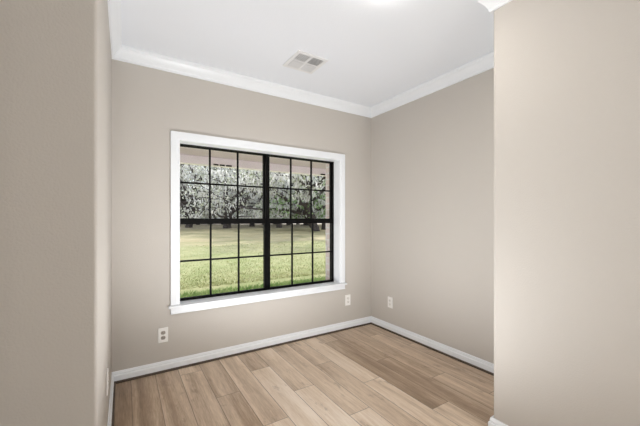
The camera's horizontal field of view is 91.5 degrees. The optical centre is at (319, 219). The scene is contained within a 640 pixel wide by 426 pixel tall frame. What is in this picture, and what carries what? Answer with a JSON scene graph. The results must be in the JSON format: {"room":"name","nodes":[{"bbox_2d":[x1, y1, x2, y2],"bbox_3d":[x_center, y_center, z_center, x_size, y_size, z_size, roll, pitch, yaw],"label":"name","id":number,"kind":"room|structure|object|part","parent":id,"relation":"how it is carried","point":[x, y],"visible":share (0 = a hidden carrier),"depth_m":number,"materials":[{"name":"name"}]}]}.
{"room":"empty room","nodes":[
{"label":"empty room","id":0,"kind":"room"},
{"bbox_2d":[0,0,111,425],"bbox_3d":[-1.306,-0.035,1.600,0.360,2.430,1.539,0,0,-32],"label":"wall","id":1,"kind":"structure","parent":0,"point":[56,59],"depth_m":0.98,"materials":[{"name":"beige paint"}]},
{"bbox_2d":[106,368,108,395],"bbox_3d":[-1.087,0.830,1.597,0.009,0.115,0.070,0,0,-32],"label":"wall outlet","id":2,"kind":"object","parent":1,"relation":"attached to","point":[107,374],"visible":0.98,"depth_m":1.57,"materials":[{"name":"white plastic"}]},
{"bbox_3d":[-1.088,0.830,1.596,0.006,0.115,0.070,0,0,-32],"label":"plate","id":3,"kind":"part","parent":2,"relation":"part of","materials":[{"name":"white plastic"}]},
{"bbox_2d":[107,372,113,425],"bbox_3d":[-1.113,1.138,1.643,0.017,0.078,1.437,0,0,-32],"label":"baseboard","id":4,"kind":"structure","parent":1,"relation":"attached to","point":[112,376],"depth_m":1.91,"materials":[{"name":"white wood"}]},
{"bbox_2d":[111,382,115,425],"bbox_3d":[-1.098,1.172,1.640,0.015,0.018,1.435,0,0,-32],"label":"trim","id":5,"kind":"structure","parent":1,"relation":"attached to","point":[113,408],"depth_m":1.96,"materials":[{"name":"white wood"}]},
{"bbox_2d":[107,0,121,58],"bbox_3d":[-1.081,-1.204,1.636,0.063,0.097,1.483,0,0,-32],"label":"trim","id":6,"kind":"structure","parent":1,"relation":"attached to","point":[114,6],"depth_m":1.91,"materials":[{"name":"white wood"}]},
{"bbox_2d":[112,59,370,371],"bbox_3d":[-0.490,-0.035,2.951,2.700,2.430,0.120,0,0,-32],"label":"wall","id":7,"kind":"structure","parent":0,"point":[148,104],"depth_m":2.50,"materials":[{"name":"beige paint"}]},
{"bbox_2d":[158,327,167,342],"bbox_3d":[-1.216,0.897,2.420,0.070,0.115,0.009,0,0,-32],"label":"wall outlet","id":8,"kind":"object","parent":7,"relation":"attached to","point":[162,332],"visible":1,"depth_m":2.42,"materials":[{"name":"white plastic"}]},
{"bbox_2d":[113,45,370,117],"bbox_3d":[-0.443,-1.204,2.876,2.464,0.097,0.063,0,0,-32],"label":"trim","id":9,"kind":"structure","parent":7,"relation":"attached to","point":[128,54],"depth_m":2.67,"materials":[{"name":"white wood"}]},
{"bbox_2d":[113,316,370,383],"bbox_3d":[-0.455,1.138,2.895,2.464,0.078,0.017,0,0,-32],"label":"baseboard","id":10,"kind":"structure","parent":7,"relation":"attached to","point":[181,361],"depth_m":2.68,"materials":[{"name":"white wood"}]},
{"bbox_2d":[168,131,346,314],"bbox_3d":[-0.492,0.024,2.957,1.728,1.440,0.208,0,0,-32],"label":"window","id":11,"kind":"structure","parent":7,"relation":"in","point":[336,161],"depth_m":2.92,"materials":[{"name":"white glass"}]},
{"bbox_3d":[-1.142,-0.010,2.461,0.068,1.372,0.019,0,0,-32],"label":"casing","id":12,"kind":"part","parent":11,"relation":"part of","materials":[{"name":"white wood"}]},
{"bbox_3d":[-0.867,-0.291,2.820,0.767,0.662,0.026,0,0,-32],"label":"sash","id":13,"kind":"part","parent":11,"relation":"part of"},
{"bbox_3d":[-0.851,0.328,2.794,0.767,0.676,0.026,0,0,-32],"label":"sash","id":14,"kind":"part","parent":11,"relation":"part of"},
{"bbox_3d":[-0.490,0.686,2.953,1.728,0.020,0.198,0,0,-32],"label":"sill","id":15,"kind":"part","parent":11,"relation":"part of","materials":[{"name":"white wood"}]},
{"bbox_3d":[-0.453,-0.662,2.894,1.656,0.068,0.019,0,0,-32],"label":"head casing","id":16,"kind":"part","parent":11,"relation":"part of","materials":[{"name":"white wood"}]},
{"bbox_3d":[-0.197,-0.291,3.241,0.745,0.662,0.026,0,0,-32],"label":"sash","id":17,"kind":"part","parent":11,"relation":"part of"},
{"bbox_3d":[-0.181,0.328,3.216,0.745,0.676,0.026,0,0,-32],"label":"sash","id":18,"kind":"part","parent":11,"relation":"part of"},
{"bbox_3d":[0.236,-0.010,3.327,0.068,1.372,0.019,0,0,-32],"label":"casing","id":19,"kind":"part","parent":11,"relation":"part of","materials":[{"name":"white wood"}]},
{"bbox_2d":[345,294,349,305],"bbox_3d":[0.302,0.871,3.373,0.070,0.115,0.009,0,0,-32],"label":"wall outlet","id":20,"kind":"object","parent":7,"relation":"attached to","point":[347,297],"visible":1,"depth_m":3.37,"materials":[{"name":"white plastic"}]},
{"bbox_2d":[184,147,329,279],"bbox_3d":[-0.271,0.105,3.252,17.000,2.750,0.155,0,0,-32],"label":"brick wall","id":21,"kind":"structure","parent":0,"point":[327,164],"depth_m":3.52,"materials":[{"name":"beige brick"}]},
{"bbox_2d":[114,324,493,425],"bbox_3d":[1.144,1.180,-0.403,6.162,0.001,7.500,0,0,-32],"label":"floor","id":22,"kind":"structure","parent":0,"point":[367,375],"depth_m":2.19,"materials":[{"name":"brown wood"}]},
{"bbox_2d":[121,0,493,106],"bbox_3d":[1.098,-1.300,-0.432,6.040,0.100,7.540,0,0,-32],"label":"ceiling","id":23,"kind":"structure","parent":0,"point":[376,51],"depth_m":2.13,"materials":[{"name":"paint"}]},
{"bbox_2d":[283,50,328,73],"bbox_3d":[-0.117,-1.244,2.483,0.270,0.015,0.270,0,0,-32],"label":"ceiling vent","id":24,"kind":"object","parent":23,"relation":"in","point":[302,61],"visible":1,"depth_m":2.47,"materials":[{"name":"white metal"}]},
{"bbox_2d":[371,68,493,363],"bbox_3d":[1.078,-0.035,2.880,0.120,2.430,1.909,0,0,-32],"label":"wall","id":25,"kind":"structure","parent":0,"point":[432,155],"depth_m":2.80,"materials":[{"name":"beige paint"}]},
{"bbox_2d":[388,296,392,308],"bbox_3d":[0.740,0.876,3.297,0.009,0.115,0.070,0,0,-32],"label":"wall outlet","id":26,"kind":"object","parent":25,"relation":"attached to","point":[390,299],"visible":1,"depth_m":3.29,"materials":[{"name":"white plastic"}]},
{"bbox_2d":[371,51,493,117],"bbox_3d":[1.021,-1.204,2.803,0.063,0.097,1.743,0,0,-32],"label":"trim","id":27,"kind":"structure","parent":25,"relation":"attached to","point":[484,63],"depth_m":2.76,"materials":[{"name":"white wood"}]},
{"bbox_2d":[371,316,493,375],"bbox_3d":[1.040,1.138,2.815,0.017,0.078,1.743,0,0,-32],"label":"baseboard","id":28,"kind":"structure","parent":25,"relation":"attached to","point":[471,359],"depth_m":2.78,"materials":[{"name":"white wood"}]},
{"bbox_2d":[494,0,639,425],"bbox_3d":[1.859,-0.035,1.026,0.770,2.430,2.161,0,0,-32],"label":"wall","id":29,"kind":"structure","parent":0,"point":[567,72],"depth_m":1.45,"materials":[{"name":"beige paint"}]},
{"bbox_2d":[476,0,512,11],"bbox_3d":[1.492,-1.204,0.832,0.063,0.097,2.222,0,0,-32],"label":"trim","id":30,"kind":"structure","parent":29,"relation":"attached to","point":[491,5],"depth_m":1.71,"materials":[{"name":"white wood"}]},
{"bbox_2d":[488,417,507,425],"bbox_3d":[1.523,1.138,0.825,0.017,0.078,2.176,0,0,-32],"label":"baseboard","id":31,"kind":"structure","parent":29,"relation":"attached to","point":[493,422],"depth_m":1.72,"materials":[{"name":"white wood"}]},
{"label":"outside","id":32,"kind":"structure","parent":0,"visible":0},
{"bbox_2d":[180,223,325,297],"bbox_3d":[-70.163,1.330,205.682,420.000,0.100,417.020,0,0,-32],"label":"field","id":33,"kind":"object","parent":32,"point":[199,235],"visible":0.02,"depth_m":13.70,"materials":[{"name":"green plant"}]},
{"bbox_2d":[180,164,208,215],"bbox_3d":[-38.206,-10.746,82.631,34.096,24.800,28.563,0,0,12],"label":"live oak","id":34,"kind":"object","parent":33,"relation":"on","point":[185,164],"visible":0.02,"depth_m":80.65,"materials":[{"name":"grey plant"}]},
{"bbox_2d":[180,164,233,215],"bbox_3d":[-28.228,-9.440,88.246,31.279,22.047,34.506,0,0,-32],"label":"live oak","id":35,"kind":"object","parent":33,"relation":"on","point":[187,164],"visible":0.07,"depth_m":83.83,"materials":[{"name":"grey plant"}]},
{"bbox_2d":[180,165,242,224],"bbox_3d":[-28.871,-9.500,76.708,31.075,22.215,27.374,0,0,27],"label":"live oak","id":36,"kind":"object","parent":33,"relation":"on","point":[182,165],"visible":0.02,"depth_m":72.43,"materials":[{"name":"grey plant"}]},
{"bbox_2d":[180,164,244,227],"bbox_3d":[-23.511,-9.067,49.462,21.180,21.353,27.191,0,0,0],"label":"live oak","id":37,"kind":"object","parent":33,"relation":"on","point":[183,201],"visible":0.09,"depth_m":47.46,"materials":[{"name":"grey plant"}]},
{"bbox_2d":[181,171,256,217],"bbox_3d":[-36.808,-8.827,78.178,42.032,21.014,38.271,0,0,-24],"label":"live oak","id":38,"kind":"object","parent":33,"relation":"on","point":[189,171],"visible":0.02,"depth_m":74.42,"materials":[{"name":"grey plant"}]},
{"bbox_2d":[183,165,261,224],"bbox_3d":[-24.840,-7.589,79.952,36.910,18.453,33.607,0,0,7],"label":"live oak","id":39,"kind":"object","parent":33,"relation":"on","point":[197,165],"visible":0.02,"depth_m":71.02,"materials":[{"name":"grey plant"}]},
{"bbox_2d":[190,165,257,217],"bbox_3d":[-18.048,-11.350,85.266,36.382,26.009,32.049,0,0,-11],"label":"live oak","id":40,"kind":"object","parent":33,"relation":"on","point":[196,165],"visible":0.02,"depth_m":72.03,"materials":[{"name":"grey plant"}]},
{"bbox_2d":[180,167,281,227],"bbox_3d":[-14.438,-6.870,47.195,26.926,16.964,32.386,0,0,19],"label":"live oak","id":41,"kind":"object","parent":33,"relation":"on","point":[227,214],"visible":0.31,"depth_m":40.64,"materials":[{"name":"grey plant"}]},
{"bbox_2d":[187,166,282,226],"bbox_3d":[-12.320,-9.304,59.913,30.204,21.768,33.583,0,0,-44],"label":"live oak","id":42,"kind":"object","parent":33,"relation":"on","point":[229,190],"visible":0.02,"depth_m":52.36,"materials":[{"name":"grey plant"}]},
{"bbox_2d":[180,168,325,230],"bbox_3d":[-0.066,-6.991,32.637,20.846,17.246,30.135,0,0,-43],"label":"live oak","id":43,"kind":"object","parent":33,"relation":"on","point":[275,177],"visible":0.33,"depth_m":32.86,"materials":[{"name":"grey plant"}]},
{"bbox_2d":[180,240,325,288],"bbox_3d":[-0.454,1.308,13.509,14.438,0.055,10.668,0,0,-32],"label":"grass","id":44,"kind":"structure","parent":33,"relation":"on","point":[314,261],"depth_m":8.44,"materials":[{"name":"green plant"}]},
{"bbox_2d":[180,275,325,297],"bbox_3d":[-0.860,1.285,6.035,5.943,0.100,0.952,0,0,-32],"label":"grass","id":45,"kind":"structure","parent":33,"relation":"on","point":[229,288],"depth_m":5.92,"materials":[{"name":"green plant"}]},
{"bbox_2d":[202,167,325,227],"bbox_3d":[-7.995,-9.244,52.745,27.317,21.690,25.532,0,0,26],"label":"live oak","id":46,"kind":"object","parent":33,"relation":"on","point":[214,169],"visible":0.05,"depth_m":52.19,"materials":[{"name":"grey plant"}]},
{"bbox_2d":[218,168,323,224],"bbox_3d":[-3.651,-11.936,73.422,42.501,27.155,38.527,0,0,-35],"label":"live oak","id":47,"kind":"object","parent":33,"relation":"on","point":[221,168],"visible":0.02,"depth_m":69.39,"materials":[{"name":"green plant"}]},
{"bbox_2d":[248,176,324,224],"bbox_3d":[-5.814,-11.361,74.640,30.018,26.064,35.833,0,0,1],"label":"live oak","id":48,"kind":"object","parent":33,"relation":"on","point":[319,176],"visible":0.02,"depth_m":66.86,"materials":[{"name":"green plant"}]},
{"bbox_2d":[256,177,325,229],"bbox_3d":[0.161,-6.618,39.376,17.990,16.424,19.880,0,0,30],"label":"live oak","id":49,"kind":"object","parent":33,"relation":"on","point":[321,214],"visible":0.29,"depth_m":34.99,"materials":[{"name":"green plant"}]},
{"bbox_2d":[284,176,325,209],"bbox_3d":[5.142,-10.908,60.403,29.551,25.103,31.616,0,0,-6],"label":"live oak","id":50,"kind":"object","parent":33,"relation":"on","point":[320,176],"visible":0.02,"depth_m":56.91,"materials":[{"name":"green plant"}]},
{"bbox_3d":[-4.573,0.187,4.083,0.180,2.305,0.180,0,0,-32],"label":"porch post","id":51,"kind":"object","parent":33,"relation":"on","visible":0},
{"bbox_2d":[180,154,325,175],"bbox_3d":[-1.863,-1.110,5.785,17.000,0.260,0.140,0,0,-32],"label":"beam","id":52,"kind":"structure","parent":51,"relation":"on","point":[184,159],"depth_m":6.00,"materials":[{"name":"paint"}]},
{"bbox_2d":[180,147,325,168],"bbox_3d":[-1.070,-1.141,4.522,17.000,0.038,2.845,0,0,-32],"label":"soffit","id":53,"kind":"structure","parent":52,"relation":"attached to","point":[185,151],"depth_m":5.65,"materials":[{"name":"paint"}]}
]}

